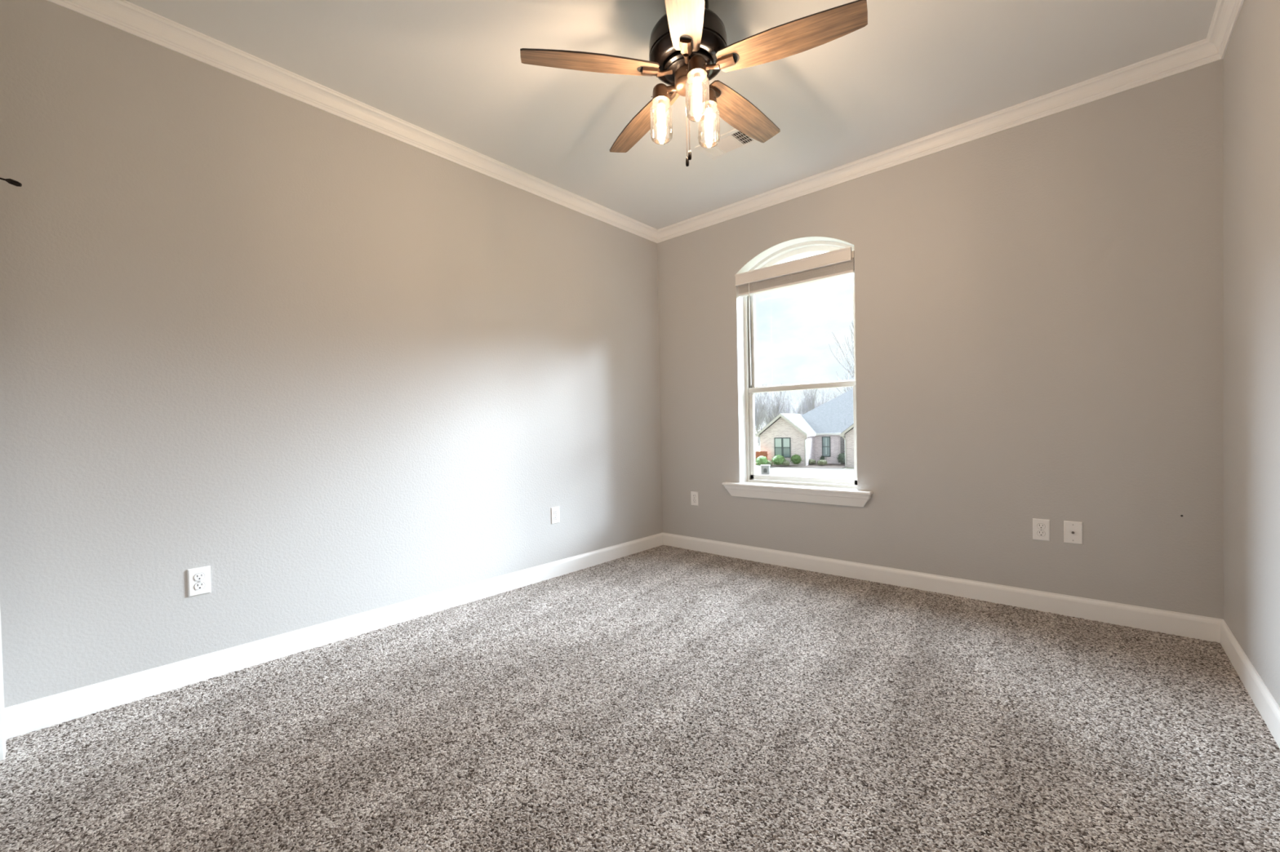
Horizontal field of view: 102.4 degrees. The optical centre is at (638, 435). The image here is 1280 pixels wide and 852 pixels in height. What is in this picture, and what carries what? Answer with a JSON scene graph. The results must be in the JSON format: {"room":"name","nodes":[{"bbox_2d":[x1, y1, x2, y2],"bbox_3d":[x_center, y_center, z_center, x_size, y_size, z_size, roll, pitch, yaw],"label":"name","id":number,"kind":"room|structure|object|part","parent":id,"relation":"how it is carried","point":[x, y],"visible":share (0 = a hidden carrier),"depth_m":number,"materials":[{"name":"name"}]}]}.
{"room":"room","nodes":[
{"label":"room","id":0,"kind":"room"},
{"bbox_2d":[0,177,22,186],"bbox_3d":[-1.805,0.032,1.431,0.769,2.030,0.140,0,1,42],"label":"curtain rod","id":1,"kind":"structure","parent":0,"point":[10,181],"depth_m":1.68,"materials":[{"name":"black metal"}]},
{"bbox_2d":[0,0,662,707],"bbox_3d":[-1.048,-0.348,3.243,0.140,2.760,4.085,0,1,42],"label":"wall","id":2,"kind":"structure","parent":0,"point":[332,366],"depth_m":2.37,"materials":[{"name":"grey paint"}]},
{"bbox_2d":[187,565,210,596],"bbox_3d":[-1.873,0.621,2.193,0.009,0.116,0.074,0,1,42],"label":"wall outlet","id":3,"kind":"object","parent":2,"relation":"attached to","point":[198,579],"visible":1,"depth_m":2.19,"materials":[{"name":"white plastic"}]},
{"bbox_2d":[194,582,204,590],"bbox_3d":[-1.870,0.640,2.192,0.003,0.030,0.036,0,1,42],"label":"receptacle","id":4,"kind":"object","parent":3,"relation":"attached to","point":[197,585],"depth_m":2.19,"materials":[{"name":"white plastic"}]},
{"bbox_2d":[194,573,204,581],"bbox_3d":[-1.872,0.601,2.192,0.001,0.030,0.036,0,1,42],"label":"receptacle","id":5,"kind":"object","parent":3,"relation":"attached to","point":[197,576],"depth_m":2.19,"materials":[{"name":"white plastic"}]},
{"bbox_2d":[4,533,662,739],"bbox_3d":[-1.004,0.965,3.171,0.012,0.120,3.685,0,1,42],"label":"baseboard","id":6,"kind":"structure","parent":2,"relation":"attached to","point":[23,718],"depth_m":2.37,"materials":[{"name":"white paint"}]},
{"bbox_2d":[46,0,657,243],"bbox_3d":[-1.041,-1.681,3.110,0.057,0.090,3.685,0,1,42],"label":"trim","id":7,"kind":"structure","parent":2,"relation":"attached to","point":[124,15],"depth_m":2.51,"materials":[{"name":"white paint"}]},
{"bbox_2d":[551,506,559,524],"bbox_3d":[-0.590,0.563,3.643,0.009,0.116,0.074,0,1,42],"label":"wall outlet","id":8,"kind":"object","parent":2,"relation":"attached to","point":[555,518],"visible":1,"depth_m":3.64,"materials":[{"name":"white plastic"}]},
{"bbox_2d":[0,545,1279,851],"bbox_3d":[0.230,1.010,2.081,3.304,0.021,3.685,0,1,42],"label":"floor","id":9,"kind":"structure","parent":0,"point":[663,698],"depth_m":1.72,"materials":[{"name":"carpet"}]},
{"bbox_2d":[124,0,1217,229],"bbox_3d":[0.212,-1.809,2.077,3.584,0.150,4.085,0,1,42],"label":"ceiling","id":10,"kind":"structure","parent":0,"point":[453,70],"depth_m":2.45,"materials":[{"name":"white paint"}]},
{"bbox_2d":[520,0,867,166],"bbox_3d":[0.235,-1.415,2.111,1.286,0.640,1.241,0,1,42],"label":"ceiling fan","id":11,"kind":"object","parent":10,"relation":"hanging from","point":[688,47],"visible":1,"depth_m":1.99,"materials":[{"name":"brown wood"}]},
{"bbox_3d":[-0.189,-1.458,2.010,0.535,0.007,0.136,-1,12,-10],"label":"blade","id":12,"kind":"part","parent":11,"relation":"part of","materials":[{"name":"brown wood"}]},
{"bbox_3d":[0.011,-1.469,2.430,0.136,0.007,0.535,-14,7,-27],"label":"blade","id":13,"kind":"part","parent":11,"relation":"part of","materials":[{"name":"brown wood"}]},
{"bbox_3d":[0.092,-1.311,2.126,0.033,0.106,0.033,0,1,42],"label":"light bulb","id":14,"kind":"part","parent":11,"relation":"part of","materials":[{"name":"white glass"}]},
{"bbox_3d":[0.093,-1.304,2.126,0.094,0.164,0.094,0,1,42],"label":"lamp shade","id":15,"kind":"part","parent":11,"relation":"part of","materials":[{"name":"clear glass"}]},
{"bbox_2d":[657,100,664,106],"bbox_3d":[0.091,-1.374,2.125,0.027,0.020,0.027,0,1,42],"label":"bulb socket","id":16,"kind":"object","parent":11,"relation":"attached to","point":[660,103],"depth_m":2.11,"materials":[{"name":"silver metal"}]},
{"bbox_3d":[0.149,-1.459,1.690,0.136,0.006,0.536,10,3,8],"label":"blade","id":17,"kind":"part","parent":11,"relation":"part of","materials":[{"name":"brown wood"}]},
{"bbox_3d":[0.193,-1.264,2.083,0.003,0.273,0.003,0,1,42],"label":"pull chain","id":18,"kind":"part","parent":11,"relation":"part of","materials":[{"name":"brown metal"}]},
{"bbox_3d":[0.203,-1.276,2.079,0.003,0.249,0.003,0,1,42],"label":"pull chain","id":19,"kind":"part","parent":11,"relation":"part of","materials":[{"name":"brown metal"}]},
{"bbox_2d":[693,73,700,79],"bbox_3d":[0.223,-1.374,1.968,0.027,0.020,0.027,0,1,42],"label":"bulb socket","id":20,"kind":"object","parent":11,"relation":"attached to","point":[696,76],"depth_m":1.96,"materials":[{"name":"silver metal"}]},
{"bbox_3d":[0.224,-1.311,1.969,0.033,0.106,0.033,0,1,42],"label":"light bulb","id":21,"kind":"part","parent":11,"relation":"part of","materials":[{"name":"white glass"}]},
{"bbox_3d":[0.224,-1.304,1.969,0.094,0.164,0.094,0,1,42],"label":"lamp shade","id":22,"kind":"part","parent":11,"relation":"part of","materials":[{"name":"clear glass"}]},
{"bbox_3d":[0.294,-1.316,2.161,0.033,0.106,0.033,0,1,42],"label":"light bulb","id":23,"kind":"part","parent":11,"relation":"part of","materials":[{"name":"white glass"}]},
{"bbox_3d":[0.294,-1.309,2.161,0.094,0.164,0.094,0,1,42],"label":"lamp shade","id":24,"kind":"part","parent":11,"relation":"part of","materials":[{"name":"clear glass"}]},
{"bbox_3d":[0.472,-1.478,2.370,0.136,0.006,0.536,-16,-9,43],"label":"blade","id":25,"kind":"part","parent":11,"relation":"part of","materials":[{"name":"brown wood"}]},
{"bbox_3d":[0.558,-1.472,1.913,0.536,0.006,0.136,-1,-10,26],"label":"blade","id":26,"kind":"part","parent":11,"relation":"part of","materials":[{"name":"brown wood"}]},
{"bbox_2d":[694,128,759,160],"bbox_3d":[0.534,-1.754,3.095,0.334,0.008,0.208,0,1,42],"label":"ceiling vent","id":27,"kind":"object","parent":10,"relation":"in","point":[734,140],"visible":0.74,"depth_m":3.10,"materials":[{"name":"white metal"}]},
{"bbox_2d":[657,59,1223,619],"bbox_3d":[1.502,-0.405,3.526,3.304,2.760,0.240,0,1,42],"label":"wall","id":28,"kind":"structure","parent":0,"point":[1038,304],"depth_m":2.85,"materials":[{"name":"grey paint"}]},
{"bbox_2d":[690,491,698,506],"bbox_3d":[0.465,0.527,4.311,0.074,0.116,0.009,0,1,42],"label":"wall outlet","id":29,"kind":"object","parent":28,"relation":"attached to","point":[694,495],"visible":1,"depth_m":4.31,"materials":[{"name":"white plastic"}]},
{"bbox_2d":[722,240,872,506],"bbox_3d":[1.177,-0.469,3.816,1.119,1.880,0.355,0,1,42],"label":"window","id":30,"kind":"structure","parent":28,"relation":"in","point":[837,491],"depth_m":3.82,"materials":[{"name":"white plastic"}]},
{"bbox_2d":[734,246,854,385],"bbox_3d":[1.109,-0.816,3.719,0.884,0.862,0.081,0,1,42],"label":"window blind","id":31,"kind":"object","parent":30,"relation":"attached to","point":[839,263],"visible":0.94,"depth_m":3.66,"materials":[{"name":"white plastic"}]},
{"bbox_3d":[1.111,-1.092,3.721,0.876,0.017,0.056,0,1,42],"label":"rail","id":32,"kind":"part","parent":31,"relation":"part of","materials":[{"name":"white plastic"}]},
{"bbox_3d":[1.132,0.420,3.760,1.119,0.106,0.167,0,1,42],"label":"sill","id":33,"kind":"part","parent":30,"relation":"part of","materials":[{"name":"white paint"}]},
{"bbox_3d":[1.207,-0.865,3.830,0.844,1.042,0.028,0,1,42],"label":"sash","id":34,"kind":"part","parent":30,"relation":"part of","materials":[{"name":"clear glass"}]},
{"bbox_3d":[1.202,-0.017,3.819,0.840,0.723,0.036,0,1,42],"label":"sash","id":35,"kind":"part","parent":30,"relation":"part of","materials":[{"name":"clear glass"}]},
{"bbox_2d":[657,38,1222,243],"bbox_3d":[1.377,-1.736,3.392,3.304,0.090,0.057,0,1,42],"label":"trim","id":36,"kind":"structure","parent":28,"relation":"attached to","point":[1202,52],"depth_m":2.91,"materials":[{"name":"white paint"}]},
{"bbox_2d":[662,532,1222,643],"bbox_3d":[1.446,0.910,3.455,3.304,0.120,0.012,0,1,42],"label":"baseboard","id":37,"kind":"structure","parent":28,"relation":"attached to","point":[1177,624],"depth_m":2.96,"materials":[{"name":"white paint"}]},
{"bbox_2d":[1032,518,1049,541],"bbox_3d":[2.182,0.510,2.791,0.074,0.116,0.009,0,1,42],"label":"wall outlet","id":38,"kind":"object","parent":28,"relation":"attached to","point":[1041,527],"visible":1,"depth_m":2.79,"materials":[{"name":"white plastic"}]},
{"bbox_2d":[1036,530,1045,536],"bbox_3d":[2.181,0.530,2.789,0.036,0.030,0.001,0,1,42],"label":"receptacle","id":39,"kind":"object","parent":38,"relation":"attached to","point":[1039,533],"depth_m":2.79,"materials":[{"name":"white plastic"}]},
{"bbox_2d":[1036,523,1045,528],"bbox_3d":[2.180,0.491,2.789,0.036,0.030,0.001,0,1,42],"label":"receptacle","id":40,"kind":"object","parent":38,"relation":"attached to","point":[1039,526],"depth_m":2.79,"materials":[{"name":"white plastic"}]},
{"bbox_2d":[1063,520,1082,544],"bbox_3d":[2.278,0.509,2.700,0.075,0.117,0.018,0,1,42],"label":"plate","id":41,"kind":"object","parent":28,"relation":"attached to","point":[1073,531],"visible":1,"depth_m":2.70,"materials":[{"name":"white plastic"}]},
{"bbox_2d":[1222,0,1279,706],"bbox_3d":[1.531,-0.361,0.961,0.140,2.760,4.085,0,1,42],"label":"wall","id":42,"kind":"structure","parent":0,"point":[1251,58],"depth_m":1.90,"materials":[{"name":"grey paint"}]},
{"bbox_2d":[1206,0,1244,58],"bbox_3d":[1.390,-1.694,0.958,0.057,0.090,3.685,0,1,42],"label":"trim","id":43,"kind":"structure","parent":42,"relation":"attached to","point":[1226,13],"depth_m":2.17,"materials":[{"name":"white paint"}]},
{"bbox_2d":[1220,619,1279,748],"bbox_3d":[1.461,0.952,0.989,0.012,0.120,3.685,0,1,42],"label":"baseboard","id":44,"kind":"structure","parent":42,"relation":"attached to","point":[1262,698],"depth_m":1.88,"materials":[{"name":"white paint"}]},
{"bbox_3d":[-1.059,-0.302,0.633,3.304,2.760,0.120,0,1,42],"label":"wall","id":45,"kind":"structure","parent":0,"visible":0},
{"bbox_2d":[0,612,6,760],"bbox_3d":[-1.857,0.010,1.362,0.910,2.133,0.137,0,1,42],"label":"trim","id":46,"kind":"structure","parent":45,"relation":"attached to","point":[2,730],"depth_m":1.68,"materials":[{"name":"white"}]},
{"label":"outside","id":47,"kind":"structure","parent":0,"visible":0},
{"bbox_2d":[755,466,853,479],"bbox_3d":[7.901,2.620,34.166,30.000,0.130,12.700,-1,1,34],"label":"driveway","id":48,"kind":"structure","parent":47,"point":[825,473],"depth_m":34.79,"materials":[{"name":"concrete"}]},
{"bbox_2d":[755,456,768,466],"bbox_3d":[9.465,1.927,39.661,1.060,0.782,1.060,0,1,42],"label":"bush","id":49,"kind":"object","parent":48,"relation":"on","point":[760,460],"visible":0.98,"depth_m":39.38,"materials":[{"name":"green plant"}]},
{"bbox_2d":[760,464,769,475],"bbox_3d":[7.652,2.193,31.107,0.540,0.840,0.540,-1,1,17],"label":"mailbox","id":50,"kind":"object","parent":48,"relation":"on","point":[765,468],"visible":0.9,"depth_m":30.87,"materials":[{"name":"grey"}]},
{"bbox_2d":[766,460,773,466],"bbox_3d":[10.047,2.127,39.905,0.716,0.483,0.713,0,1,42],"label":"bush","id":51,"kind":"object","parent":48,"relation":"on","point":[770,462],"visible":0.52,"depth_m":39.70,"materials":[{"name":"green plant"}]},
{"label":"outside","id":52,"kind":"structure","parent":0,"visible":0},
{"bbox_2d":[755,429,853,468],"bbox_3d":[54.490,-0.540,103.586,170.000,1.940,219.740,0,1,42],"label":"ground","id":53,"kind":"structure","parent":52,"point":[757,447],"depth_m":75.85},
{"bbox_2d":[754,393,763,443],"bbox_3d":[19.881,-3.567,86.782,3.096,10.004,5.433,-1,1,21],"label":"bare tree","id":54,"kind":"object","parent":53,"relation":"on","point":[757,397],"visible":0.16,"depth_m":86.12,"materials":[{"name":"grey plant"}]},
{"bbox_2d":[754,393,769,435],"bbox_3d":[15.942,-2.712,71.000,3.891,8.992,2.963,-2,1,-28],"label":"bare tree","id":55,"kind":"object","parent":53,"relation":"on","point":[757,413],"visible":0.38,"depth_m":71.27,"materials":[{"name":"grey plant"}]},
{"bbox_2d":[755,382,777,446],"bbox_3d":[18.552,-3.272,77.459,5.317,9.791,3.030,-1,1,30],"label":"bare tree","id":56,"kind":"object","parent":53,"relation":"on","point":[765,394],"visible":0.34,"depth_m":77.39,"materials":[{"name":"grey plant"}]},
{"bbox_2d":[755,385,789,420],"bbox_3d":[19.537,-2.858,74.457,3.672,9.055,4.831,-2,1,-22],"label":"bare tree","id":57,"kind":"object","parent":53,"relation":"on","point":[775,393],"visible":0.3,"depth_m":74.55,"materials":[{"name":"grey plant"}]},
{"bbox_2d":[759,383,788,424],"bbox_3d":[16.621,-2.267,63.900,3.499,8.332,2.905,0,1,42],"label":"bare tree","id":58,"kind":"object","parent":53,"relation":"on","point":[767,416],"visible":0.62,"depth_m":63.49,"materials":[{"name":"grey plant"}]},
{"bbox_2d":[772,392,793,413],"bbox_3d":[21.463,-2.999,76.427,3.490,9.180,4.430,-1,1,14],"label":"bare tree","id":59,"kind":"object","parent":53,"relation":"on","point":[788,407],"visible":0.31,"depth_m":75.21,"materials":[{"name":"grey plant"}]},
{"bbox_2d":[787,392,802,413],"bbox_3d":[27.291,-3.200,89.785,3.276,8.853,4.165,0,1,39],"label":"bare tree","id":60,"kind":"object","parent":53,"relation":"on","point":[790,393],"visible":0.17,"depth_m":89.39,"materials":[{"name":"grey plant"}]},
{"bbox_2d":[755,463,845,468],"bbox_3d":[12.635,2.397,40.921,7.500,0.150,3.800,-1,1,34],"label":"planting bed","id":61,"kind":"object","parent":53,"relation":"on","point":[815,465],"visible":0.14,"depth_m":39.56,"materials":[{"name":"brown soil"}]},
{"bbox_2d":[755,451,767,465],"bbox_3d":[9.838,1.843,41.508,1.120,1.150,0.081,-1,1,34],"label":"fence","id":62,"kind":"object","parent":61,"relation":"on","point":[757,454],"visible":0.35,"depth_m":41.47,"materials":[{"name":"brick"}]},
{"bbox_2d":[771,454,786,465],"bbox_3d":[10.886,1.868,40.096,1.072,0.811,1.094,0,1,42],"label":"bush","id":63,"kind":"object","parent":61,"relation":"on","point":[778,460],"visible":0.97,"depth_m":39.81,"materials":[{"name":"green plant"}]},
{"bbox_2d":[782,460,790,465],"bbox_3d":[11.405,2.105,39.961,0.690,0.451,0.684,0,1,42],"label":"bush","id":64,"kind":"object","parent":61,"relation":"on","point":[785,462],"visible":0.96,"depth_m":39.76,"materials":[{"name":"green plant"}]},
{"bbox_2d":[789,453,803,464],"bbox_3d":[12.438,1.824,40.512,1.186,0.821,1.142,0,1,42],"label":"bush","id":65,"kind":"object","parent":61,"relation":"on","point":[796,459],"visible":0.88,"depth_m":40.20,"materials":[{"name":"green plant"}]},
{"bbox_2d":[808,458,816,464],"bbox_3d":[13.625,2.049,40.635,0.748,0.463,0.760,0,1,42],"label":"bush","id":66,"kind":"object","parent":61,"relation":"on","point":[811,461],"visible":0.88,"depth_m":40.42,"materials":[{"name":"green plant"}]},
{"bbox_2d":[816,459,826,465],"bbox_3d":[14.115,2.046,39.652,0.820,0.467,0.831,0,1,42],"label":"bush","id":67,"kind":"object","parent":61,"relation":"on","point":[821,462],"visible":1,"depth_m":39.44,"materials":[{"name":"green plant"}]},
{"bbox_2d":[835,453,844,463],"bbox_3d":[16.086,1.730,40.418,1.072,0.847,1.084,0,1,42],"label":"bush","id":68,"kind":"object","parent":61,"relation":"on","point":[841,457],"visible":0.56,"depth_m":40.22,"materials":[{"name":"green plant"}]},
{"bbox_2d":[790,389,813,413],"bbox_3d":[26.661,-3.563,83.957,4.105,9.817,4.730,-1,1,-9],"label":"bare tree","id":69,"kind":"object","parent":53,"relation":"on","point":[803,407],"visible":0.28,"depth_m":84.56,"materials":[{"name":"grey plant"}]},
{"bbox_2d":[755,388,853,467],"bbox_3d":[21.436,-1.381,43.594,18.040,7.050,16.540,-1,1,34],"label":"house","id":70,"kind":"structure","parent":53,"relation":"on","point":[826,430],"depth_m":41.29,"materials":[{"name":"beige brick"}]},
{"bbox_2d":[774,438,789,447],"bbox_3d":[11.413,0.586,40.930,1.170,0.720,0.013,-1,1,34],"label":"shade","id":71,"kind":"object","parent":70,"relation":"hanging from","point":[779,442],"depth_m":40.92,"materials":[{"name":"grey"}]},
{"bbox_3d":[11.429,0.945,40.950,1.270,1.540,0.015,-1,1,34],"label":"pane","id":72,"kind":"part","parent":70,"relation":"part of","materials":[{"name":"teal"}]},
{"bbox_3d":[15.107,0.886,41.485,0.610,1.590,0.015,-1,1,34],"label":"pane","id":73,"kind":"part","parent":70,"relation":"part of","materials":[{"name":"teal"}]},
{"bbox_2d":[825,437,826,454],"bbox_3d":[15.097,0.836,41.471,0.100,1.330,0.013,-1,1,34],"label":"curtain","id":74,"kind":"object","parent":70,"relation":"hanging from","point":[825,437],"depth_m":41.47,"materials":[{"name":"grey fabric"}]},
{"bbox_2d":[792,391,821,415],"bbox_3d":[23.121,-2.624,71.116,3.686,8.518,2.807,-1,1,10],"label":"bare tree","id":75,"kind":"object","parent":53,"relation":"on","point":[804,402],"visible":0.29,"depth_m":70.40,"materials":[{"name":"grey plant"}]},
{"bbox_2d":[803,380,831,413],"bbox_3d":[23.461,-2.942,68.686,2.858,9.233,5.014,-1,1,-7],"label":"bare tree","id":76,"kind":"object","parent":53,"relation":"on","point":[811,402],"visible":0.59,"depth_m":68.59,"materials":[{"name":"grey plant"}]},
{"bbox_2d":[813,382,831,407],"bbox_3d":[26.787,-3.190,75.009,3.814,9.405,5.018,0,1,37],"label":"bare tree","id":77,"kind":"object","parent":53,"relation":"on","point":[822,392],"visible":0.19,"depth_m":74.19,"materials":[{"name":"grey plant"}]},
{"bbox_2d":[828,320,853,393],"bbox_3d":[28.338,-7.910,66.312,8.118,19.077,11.451,0,1,42],"label":"bare tree","id":78,"kind":"object","parent":53,"relation":"on","point":[852,348],"visible":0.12,"depth_m":65.77,"materials":[{"name":"grey plant"}]}
]}

